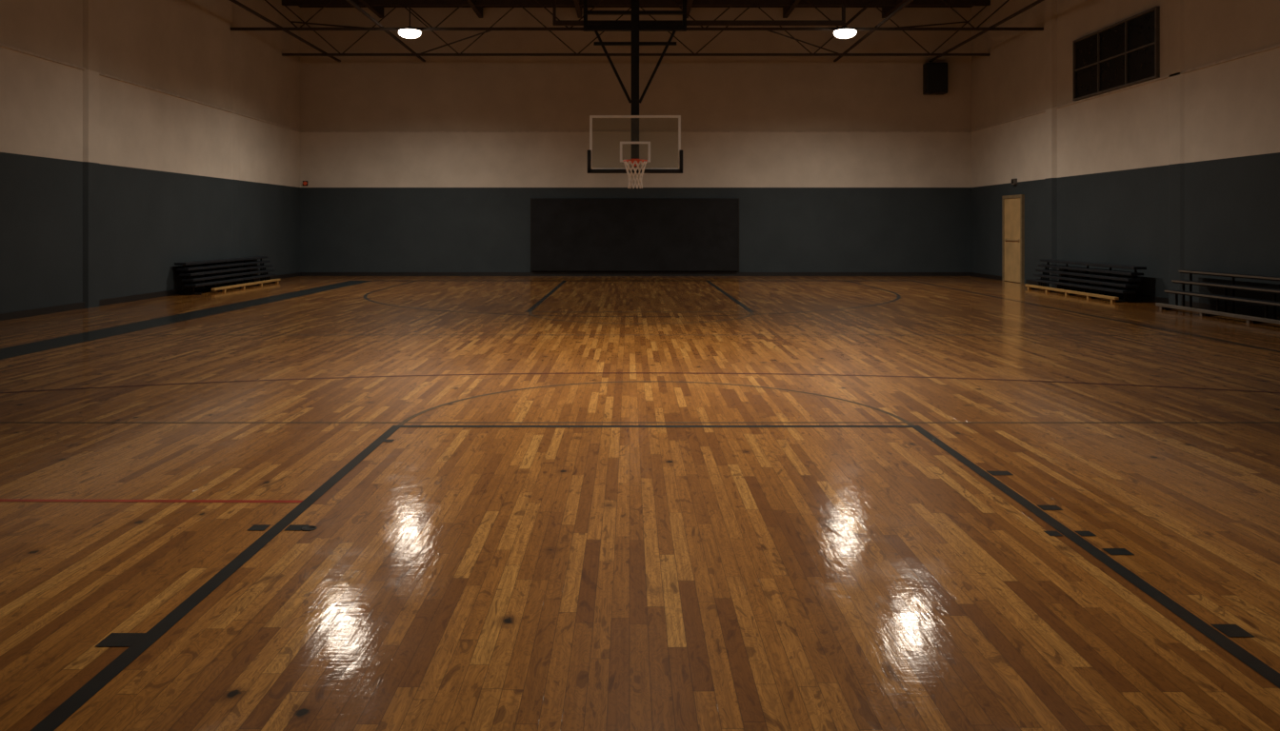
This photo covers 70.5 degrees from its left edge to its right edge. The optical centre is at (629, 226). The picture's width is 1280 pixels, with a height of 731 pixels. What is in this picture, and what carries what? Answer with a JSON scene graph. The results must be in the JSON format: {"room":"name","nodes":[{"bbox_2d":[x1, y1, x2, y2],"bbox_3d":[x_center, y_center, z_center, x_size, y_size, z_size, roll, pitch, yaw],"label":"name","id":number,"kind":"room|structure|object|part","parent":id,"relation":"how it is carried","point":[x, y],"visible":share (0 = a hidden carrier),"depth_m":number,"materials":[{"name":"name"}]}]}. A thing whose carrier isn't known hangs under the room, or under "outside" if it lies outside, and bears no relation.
{"room":"sports hall","nodes":[
{"label":"sports hall","id":0,"kind":"room"},
{"bbox_2d":[0,0,299,313],"bbox_3d":[-9.420,-2.400,9.800,0.200,7.600,31.600,0,0,0],"label":"wall","id":1,"kind":"structure","parent":0,"point":[165,160],"depth_m":17.34,"materials":[{"name":"paint"}]},
{"bbox_2d":[82,0,99,308],"bbox_3d":[-9.293,-2.400,15.650,0.055,7.600,0.460,0,0,0],"label":"wall pilaster","id":2,"kind":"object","parent":1,"relation":"attached to","point":[90,8],"depth_m":15.57,"materials":[{"name":"beige paint"}]},
{"bbox_2d":[0,272,300,320],"bbox_3d":[-9.310,1.345,9.800,0.020,0.110,31.600,0,0,0],"label":"baseboard","id":3,"kind":"structure","parent":1,"relation":"attached to","point":[105,302],"depth_m":16.26,"materials":[{"name":"black rubber"}]},
{"bbox_2d":[0,42,300,132],"bbox_3d":[-9.305,-2.690,9.800,0.030,0.040,31.600,0,0,0],"label":"trim","id":4,"kind":"structure","parent":1,"relation":"attached to","point":[1,45],"depth_m":16.96,"materials":[{"name":"beige paint"}]},
{"bbox_2d":[231,0,239,278],"bbox_3d":[-9.314,-2.400,21.400,0.012,7.600,0.460,0,0,0],"label":"trim","id":5,"kind":"structure","parent":1,"relation":"attached to","point":[235,10],"depth_m":21.39,"materials":[{"name":"beige paint"}]},
{"bbox_2d":[300,7,971,272],"bbox_3d":[0.175,-2.400,25.700,19.390,7.600,0.200,0,0,0],"label":"wall","id":6,"kind":"structure","parent":0,"point":[370,202],"depth_m":25.60,"materials":[{"name":"beige paint"}]},
{"bbox_2d":[530,198,739,272],"bbox_3d":[0.150,0.240,25.550,5.900,2.080,0.100,0,0,0],"label":"pad","id":7,"kind":"object","parent":6,"relation":"attached to","point":[568,234],"visible":1,"depth_m":25.50,"materials":[{"name":"black plastic"}]},
{"bbox_2d":[300,272,970,276],"bbox_3d":[0.175,1.345,25.590,18.990,0.110,0.020,0,0,0],"label":"baseboard","id":8,"kind":"structure","parent":6,"relation":"attached to","point":[302,273],"depth_m":25.58,"materials":[{"name":"black rubber"}]},
{"bbox_2d":[300,131,970,132],"bbox_3d":[0.175,-2.685,25.590,18.990,0.030,0.020,0,0,0],"label":"trim","id":9,"kind":"structure","parent":6,"relation":"attached to","point":[301,131],"depth_m":25.58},
{"bbox_2d":[922,62,947,95],"bbox_3d":[8.580,-4.150,25.398,0.600,0.860,0.425,0,0,0],"label":"wall speaker","id":10,"kind":"object","parent":6,"relation":"attached to","point":[934,74],"visible":1,"depth_m":25.19,"materials":[{"name":"black plastic"}]},
{"bbox_2d":[928,63,946,91],"bbox_3d":[8.580,-4.150,25.192,0.520,0.780,0.015,0,0,0],"label":"grille","id":11,"kind":"object","parent":10,"relation":"attached to","point":[937,72],"depth_m":25.19,"materials":[{"name":"black plastic"}]},
{"bbox_2d":[298,5,973,7],"bbox_3d":[0.175,-6.300,9.800,19.390,0.200,32.000,0,0,0],"label":"ceiling","id":12,"kind":"structure","parent":0,"point":[298,6],"depth_m":25.45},
{"bbox_2d":[359,0,383,18],"bbox_3d":[-7.000,-6.050,9.800,0.120,0.300,31.600,0,0,0],"label":"beam","id":13,"kind":"structure","parent":12,"relation":"attached to","point":[378,10],"depth_m":24.83,"materials":[{"name":"black metal"}]},
{"bbox_2d":[398,0,421,39],"bbox_3d":[-5.100,-5.295,21.000,0.540,1.830,0.540,0,0,0],"label":"ceiling lamp","id":14,"kind":"object","parent":12,"relation":"hanging from","point":[410,32],"visible":1,"depth_m":20.85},
{"bbox_2d":[398,28,420,39],"bbox_3d":[-5.100,-4.465,21.000,0.520,0.170,0.520,0,0,0],"label":"diffuser","id":15,"kind":"object","parent":14,"relation":"attached to","point":[410,33],"depth_m":20.83,"materials":[{"name":"white plastic"}]},
{"bbox_2d":[466,0,482,18],"bbox_3d":[-4.200,-6.050,9.800,0.120,0.300,31.600,0,0,0],"label":"beam","id":16,"kind":"structure","parent":12,"relation":"attached to","point":[478,10],"depth_m":24.75,"materials":[{"name":"black metal"}]},
{"bbox_2d":[573,0,581,18],"bbox_3d":[-1.400,-6.050,9.800,0.120,0.300,31.600,0,0,0],"label":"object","id":17,"kind":"structure","parent":12,"relation":"attached to","point":[578,8],"depth_m":24.64,"materials":[{"name":"brown paint"}]},
{"bbox_2d":[583,0,686,188],"bbox_3d":[0.115,-3.484,18.194,2.120,5.453,1.073,0,0,0],"label":"basketball hoop","id":18,"kind":"object","parent":12,"relation":"hanging from","point":[634,28],"visible":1,"depth_m":18.57,"materials":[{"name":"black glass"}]},
{"bbox_3d":[0.115,-1.610,18.445,0.120,0.700,0.250,0,0,0],"label":"mounting arm","id":19,"kind":"part","parent":18,"relation":"part of"},
{"bbox_3d":[0.115,-4.975,18.650,2.120,2.470,0.120,0,0,0],"label":"hanging frame","id":20,"kind":"part","parent":18,"relation":"part of","materials":[{"name":"black metal"}]},
{"bbox_3d":[0.115,-1.690,18.310,1.840,1.120,0.040,0,0,0],"label":"backboard frame","id":21,"kind":"part","parent":18,"relation":"part of","materials":[{"name":"white metal"}]},
{"bbox_2d":[281,0,990,56],"bbox_3d":[0.175,-5.395,24.300,19.011,1.610,0.120,0,0,0],"label":"roof truss","id":22,"kind":"object","parent":12,"relation":"attached to","point":[285,3],"visible":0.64,"depth_m":24.26,"materials":[{"name":"black metal"}]},
{"bbox_2d":[229,0,340,61],"bbox_3d":[-8.200,-4.675,15.300,0.060,0.050,20.600,0,0,0],"label":"beam","id":23,"kind":"structure","parent":22,"relation":"attached to","point":[237,3],"depth_m":21.01,"materials":[{"name":"black metal"}]},
{"bbox_2d":[345,0,425,61],"bbox_3d":[-5.800,-4.675,15.300,0.060,0.050,20.600,0,0,0],"label":"beam","id":24,"kind":"structure","parent":22,"relation":"attached to","point":[350,2],"depth_m":21.04,"materials":[{"name":"black metal"}]},
{"bbox_2d":[420,30,491,54],"bbox_3d":[-4.350,-4.645,22.725,0.040,0.050,4.022,0,0,-38],"label":"brace","id":25,"kind":"object","parent":22,"relation":"attached to","point":[486,30],"visible":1,"depth_m":22.64,"materials":[{"name":"brown paint"}]},
{"bbox_2d":[767,30,838,54],"bbox_3d":[4.350,-4.645,22.725,0.040,0.050,4.022,0,0,38],"label":"brace","id":26,"kind":"object","parent":22,"relation":"attached to","point":[768,30],"visible":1,"depth_m":22.64,"materials":[{"name":"brown paint"}]},
{"bbox_2d":[833,0,913,61],"bbox_3d":[5.800,-4.675,15.300,0.060,0.050,20.600,0,0,0],"label":"beam","id":27,"kind":"structure","parent":22,"relation":"attached to","point":[908,2],"depth_m":21.04,"materials":[{"name":"black metal"}]},
{"bbox_2d":[896,20,968,27],"bbox_3d":[7.650,-5.070,22.725,0.040,0.899,4.290,0,0,43],"label":"brace","id":28,"kind":"object","parent":22,"relation":"attached to","point":[965,21],"visible":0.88,"depth_m":22.63,"materials":[{"name":"brown paint"}]},
{"bbox_2d":[230,0,1043,30],"bbox_3d":[0.175,-5.395,21.150,19.011,1.610,0.120,0,0,0],"label":"roof truss","id":29,"kind":"object","parent":12,"relation":"attached to","point":[295,28],"visible":0.84,"depth_m":21.12,"materials":[{"name":"black metal"}]},
{"bbox_2d":[290,20,362,27],"bbox_3d":[-7.650,-5.070,22.725,0.040,0.899,4.290,0,0,-43],"label":"brace","id":30,"kind":"object","parent":29,"relation":"attached to","point":[290,21],"visible":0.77,"depth_m":22.62,"materials":[{"name":"brown paint"}]},
{"bbox_2d":[686,0,693,18],"bbox_3d":[1.600,-6.050,9.800,0.120,0.300,31.600,0,0,0],"label":"beam","id":31,"kind":"structure","parent":12,"relation":"attached to","point":[689,2],"depth_m":24.21,"materials":[{"name":"black metal"}]},
{"bbox_2d":[552,0,845,25],"bbox_3d":[1.450,-5.200,18.900,6.100,2.000,0.080,0,0,0],"label":"support beam","id":32,"kind":"structure","parent":12,"relation":"hanging from","point":[555,22],"depth_m":18.86,"materials":[{"name":"black metal"}]},
{"bbox_2d":[782,0,800,18],"bbox_3d":[4.400,-6.050,9.800,0.120,0.300,31.600,0,0,0],"label":"beam","id":33,"kind":"structure","parent":12,"relation":"attached to","point":[787,10],"depth_m":24.77,"materials":[{"name":"black metal"}]},
{"bbox_2d":[833,25,857,39],"bbox_3d":[5.000,-5.295,21.000,0.540,1.830,0.540,0,0,0],"label":"ceiling lamp","id":34,"kind":"object","parent":12,"relation":"hanging from","point":[845,32],"visible":1,"depth_m":20.83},
{"bbox_2d":[881,0,907,18],"bbox_3d":[7.200,-6.050,9.800,0.120,0.300,31.600,0,0,0],"label":"beam","id":35,"kind":"structure","parent":12,"relation":"attached to","point":[887,10],"depth_m":24.80,"materials":[{"name":"black metal"}]},
{"bbox_2d":[0,276,1279,730],"bbox_3d":[0.175,1.500,9.800,19.390,0.200,32.000,0,0,0],"label":"floor","id":36,"kind":"structure","parent":0,"point":[453,579],"depth_m":4.44,"materials":[{"name":"brown wood"}]},
{"bbox_2d":[95,633,145,646],"bbox_3d":[-1.720,1.398,3.060,0.120,0.001,0.100,0,0,0],"label":"court marking","id":37,"kind":"object","parent":36,"relation":"on","point":[113,639],"depth_m":3.06,"materials":[{"name":"grey paint"}]},
{"bbox_2d":[0,499,302,502],"bbox_3d":[-4.130,1.399,4.630,4.940,0.001,0.100,0,0,0],"label":"court line","id":38,"kind":"object","parent":36,"relation":"on","point":[1,500],"depth_m":4.61,"materials":[{"name":"red paint"}]},
{"bbox_2d":[0,280,371,359],"bbox_3d":[-6.900,1.399,9.180,0.600,0.001,28.360,0,0,0],"label":"court line","id":39,"kind":"object","parent":36,"relation":"on","point":[36,347],"depth_m":12.84,"materials":[{"name":"grey paint"}]},
{"bbox_2d":[29,427,399,730],"bbox_3d":[-1.630,1.398,3.280,0.065,0.001,6.160,0,0,0],"label":"court line","id":40,"kind":"object","parent":36,"relation":"on","point":[51,722],"depth_m":3.29,"materials":[{"name":"grey paint"}]},
{"bbox_2d":[174,256,279,295],"bbox_3d":[-8.985,1.070,20.500,0.550,0.660,4.200,0,0,0],"label":"bleachers","id":41,"kind":"object","parent":36,"relation":"on","point":[247,278],"visible":1,"depth_m":19.94,"materials":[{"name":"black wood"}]},
{"bbox_3d":[-8.750,1.325,20.790,0.080,0.050,3.580,0,0,0],"label":"foot rail","id":42,"kind":"part","parent":41,"relation":"part of","materials":[{"name":"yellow wood"}]},
{"bbox_2d":[247,524,270,530],"bbox_3d":[-1.720,1.398,4.200,0.080,0.001,0.080,0,0,0],"label":"court marking","id":43,"kind":"object","parent":36,"relation":"on","point":[254,527],"depth_m":4.20,"materials":[{"name":"grey paint"}]},
{"bbox_2d":[284,524,309,530],"bbox_3d":[-1.545,1.398,4.200,0.090,0.001,0.080,0,0,0],"label":"court marking","id":44,"kind":"object","parent":36,"relation":"on","point":[290,527],"depth_m":4.21,"materials":[{"name":"grey paint"}]},
{"bbox_2d":[300,525,317,531],"bbox_3d":[-1.485,1.398,4.190,0.070,0.004,0.070,0,0,0],"label":"socket","id":45,"kind":"object","parent":36,"relation":"on","point":[309,528],"visible":1,"depth_m":4.18,"materials":[{"name":"grey metal"}]},
{"bbox_2d":[525,280,566,312],"bbox_3d":[-1.660,1.398,19.050,0.090,0.001,8.500,0,0,0],"label":"court line","id":46,"kind":"object","parent":36,"relation":"on","point":[538,303],"depth_m":17.59,"materials":[{"name":"grey paint"}]},
{"bbox_2d":[363,280,900,317],"bbox_3d":[0.050,1.399,18.660,11.160,0.001,9.280,0,0,0],"label":"court line","id":47,"kind":"object","parent":36,"relation":"on","point":[365,295],"depth_m":15.19,"materials":[{"name":"grey paint"}]},
{"bbox_2d":[0,421,1279,423],"bbox_3d":[0.150,1.399,6.450,18.300,0.001,0.035,0,0,0],"label":"court line","id":48,"kind":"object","parent":36,"relation":"on","point":[0,422],"depth_m":6.45,"materials":[{"name":"grey paint"}]},
{"bbox_2d":[0,372,1279,393],"bbox_3d":[0.000,1.399,7.163,18.032,0.001,3.012,0,0,0],"label":"court line","id":49,"kind":"object","parent":36,"relation":"on","point":[574,372],"depth_m":8.33,"materials":[{"name":"brown paint"}]},
{"bbox_2d":[528,312,753,323],"bbox_3d":[0.185,1.398,13.888,3.650,0.001,1.826,0,0,0],"label":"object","id":50,"kind":"structure","parent":36,"relation":"on","point":[530,313],"depth_m":13.62,"materials":[{"name":"grey paint"}]},
{"bbox_2d":[397,380,914,425],"bbox_3d":[0.185,1.398,7.270,3.642,0.001,1.822,0,0,0],"label":"court line","id":51,"kind":"object","parent":36,"relation":"on","point":[404,422],"depth_m":7.40,"materials":[{"name":"grey paint"}]},
{"bbox_2d":[391,425,920,427],"bbox_3d":[0.185,1.398,6.330,3.690,0.001,0.065,0,0,0],"label":"court line","id":52,"kind":"object","parent":36,"relation":"on","point":[392,426],"depth_m":6.31,"materials":[{"name":"grey paint"}]},
{"bbox_2d":[705,280,754,312],"bbox_3d":[2.000,1.398,19.050,0.090,0.001,8.500,0,0,0],"label":"court line","id":53,"kind":"object","parent":36,"relation":"on","point":[709,282],"depth_m":17.59,"materials":[{"name":"grey paint"}]},
{"bbox_2d":[987,471,1013,475],"bbox_3d":[2.100,1.398,5.130,0.120,0.001,0.090,0,0,0],"label":"court marking","id":54,"kind":"object","parent":36,"relation":"on","point":[990,472],"depth_m":5.12,"materials":[{"name":"grey paint"}]},
{"bbox_2d":[1036,504,1062,510],"bbox_3d":[2.090,1.398,4.500,0.100,0.001,0.080,0,0,0],"label":"court marking","id":55,"kind":"object","parent":36,"relation":"on","point":[1043,507],"depth_m":4.50,"materials":[{"name":"grey paint"}]},
{"bbox_2d":[1044,531,1062,536],"bbox_3d":[1.930,1.398,4.120,0.060,0.001,0.070,0,0,0],"label":"court marking","id":56,"kind":"object","parent":36,"relation":"on","point":[1050,533],"depth_m":4.12,"materials":[{"name":"grey paint"}]},
{"bbox_2d":[1024,259,1146,302],"bbox_3d":[9.200,1.070,18.500,0.580,0.660,3.800,0,0,0],"label":"bleachers","id":57,"kind":"object","parent":36,"relation":"on","point":[1107,290],"visible":1,"depth_m":18.00,"materials":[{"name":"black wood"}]},
{"bbox_3d":[8.950,1.325,18.500,0.080,0.050,3.760,0,0,0],"label":"foot rail","id":58,"kind":"part","parent":57,"relation":"part of","materials":[{"name":"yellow wood"}]},
{"bbox_2d":[1075,531,1096,536],"bbox_3d":[2.075,1.398,4.120,0.070,0.001,0.070,0,0,0],"label":"court marking","id":59,"kind":"object","parent":36,"relation":"on","point":[1082,533],"depth_m":4.12,"materials":[{"name":"grey paint"}]},
{"bbox_2d":[912,280,1279,352],"bbox_3d":[7.270,1.399,9.180,0.080,0.001,28.360,0,0,0],"label":"court line","id":60,"kind":"object","parent":36,"relation":"on","point":[912,281],"depth_m":13.10,"materials":[{"name":"grey paint"}]},
{"bbox_2d":[913,427,1279,688],"bbox_3d":[2.000,1.398,3.280,0.065,0.001,6.160,0,0,0],"label":"court line","id":61,"kind":"object","parent":36,"relation":"on","point":[1228,645],"depth_m":3.60,"materials":[{"name":"grey paint"}]},
{"bbox_2d":[1101,548,1134,555],"bbox_3d":[2.100,1.398,3.890,0.100,0.001,0.080,0,0,0],"label":"court marking","id":62,"kind":"object","parent":36,"relation":"on","point":[1112,551],"depth_m":3.89,"materials":[{"name":"grey paint"}]},
{"bbox_2d":[1155,270,1279,324],"bbox_3d":[9.250,1.070,13.100,0.620,0.660,4.600,0,0,0],"label":"bleachers","id":63,"kind":"object","parent":36,"relation":"on","point":[1203,312],"visible":1,"depth_m":14.10,"materials":[{"name":"grey metal"}]},
{"bbox_3d":[8.980,1.325,13.100,0.080,0.050,4.560,0,0,0],"label":"foot rail","id":64,"kind":"part","parent":63,"relation":"part of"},
{"bbox_2d":[1211,624,1254,637],"bbox_3d":[2.085,1.398,3.130,0.090,0.001,0.100,0,0,0],"label":"court marking","id":65,"kind":"object","parent":36,"relation":"on","point":[1230,630],"depth_m":3.13,"materials":[{"name":"grey paint"}]},
{"bbox_2d":[971,0,1279,313],"bbox_3d":[9.770,-2.400,9.800,0.200,7.600,31.600,0,0,0],"label":"wall","id":66,"kind":"structure","parent":0,"point":[1112,149],"depth_m":17.35,"materials":[{"name":"beige paint"}]},
{"bbox_2d":[1004,198,1019,282],"bbox_3d":[9.625,0.340,22.725,0.070,2.100,0.990,0,0,0],"label":"door","id":67,"kind":"structure","parent":66,"relation":"in","point":[1012,205],"depth_m":22.70,"materials":[{"name":"brown wood"}]},
{"bbox_2d":[1001,194,1024,283],"bbox_3d":[9.635,0.305,22.725,0.070,2.190,1.150,0,0,0],"label":"door frame","id":68,"kind":"structure","parent":66,"relation":"attached to","point":[1021,196],"depth_m":22.21,"materials":[{"name":"brown wood"}]},
{"bbox_2d":[1011,179,1017,184],"bbox_3d":[9.627,-1.125,22.655,0.105,0.150,0.170,0,0,0],"label":"alarm box","id":69,"kind":"object","parent":66,"relation":"attached to","point":[1013,181],"visible":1,"depth_m":22.58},
{"bbox_2d":[1045,0,1057,288],"bbox_3d":[9.627,-2.400,20.700,0.085,7.600,0.460,0,0,0],"label":"trim","id":70,"kind":"structure","parent":66,"relation":"attached to","point":[1050,5],"depth_m":20.54,"materials":[{"name":"beige paint"}]},
{"bbox_2d":[1072,6,1159,100],"bbox_3d":[9.635,-3.370,18.050,0.070,1.300,3.100,0,0,0],"label":"window","id":71,"kind":"structure","parent":66,"relation":"in","point":[1126,52],"depth_m":17.84,"materials":[{"name":"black glass"}]},
{"bbox_2d":[970,272,1279,319],"bbox_3d":[9.660,1.345,9.800,0.020,0.110,31.600,0,0,0],"label":"baseboard","id":72,"kind":"structure","parent":66,"relation":"attached to","point":[1243,311],"depth_m":16.30,"materials":[{"name":"black rubber"}]},
{"bbox_2d":[970,43,1279,132],"bbox_3d":[9.655,-2.690,9.800,0.030,0.040,31.600,0,0,0],"label":"trim","id":73,"kind":"structure","parent":66,"relation":"attached to","point":[1278,45],"depth_m":16.76,"materials":[{"name":"beige paint"}]},
{"bbox_2d":[1168,0,1184,306],"bbox_3d":[9.655,-2.400,16.000,0.030,7.600,0.460,0,0,0],"label":"wall pilaster","id":74,"kind":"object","parent":66,"relation":"attached to","point":[1176,8],"depth_m":15.94,"materials":[{"name":"beige paint"}]},
{"bbox_3d":[0.175,-5.395,15.000,19.011,1.610,0.120,0,0,0],"label":"roof truss","id":75,"kind":"object","parent":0,"visible":0},
{"bbox_2d":[928,0,1044,61],"bbox_3d":[8.500,-4.675,15.300,0.060,0.050,20.600,0,0,0],"label":"beam","id":76,"kind":"structure","parent":75,"relation":"attached to","point":[1035,3],"depth_m":20.99,"materials":[{"name":"black metal"}]}
]}

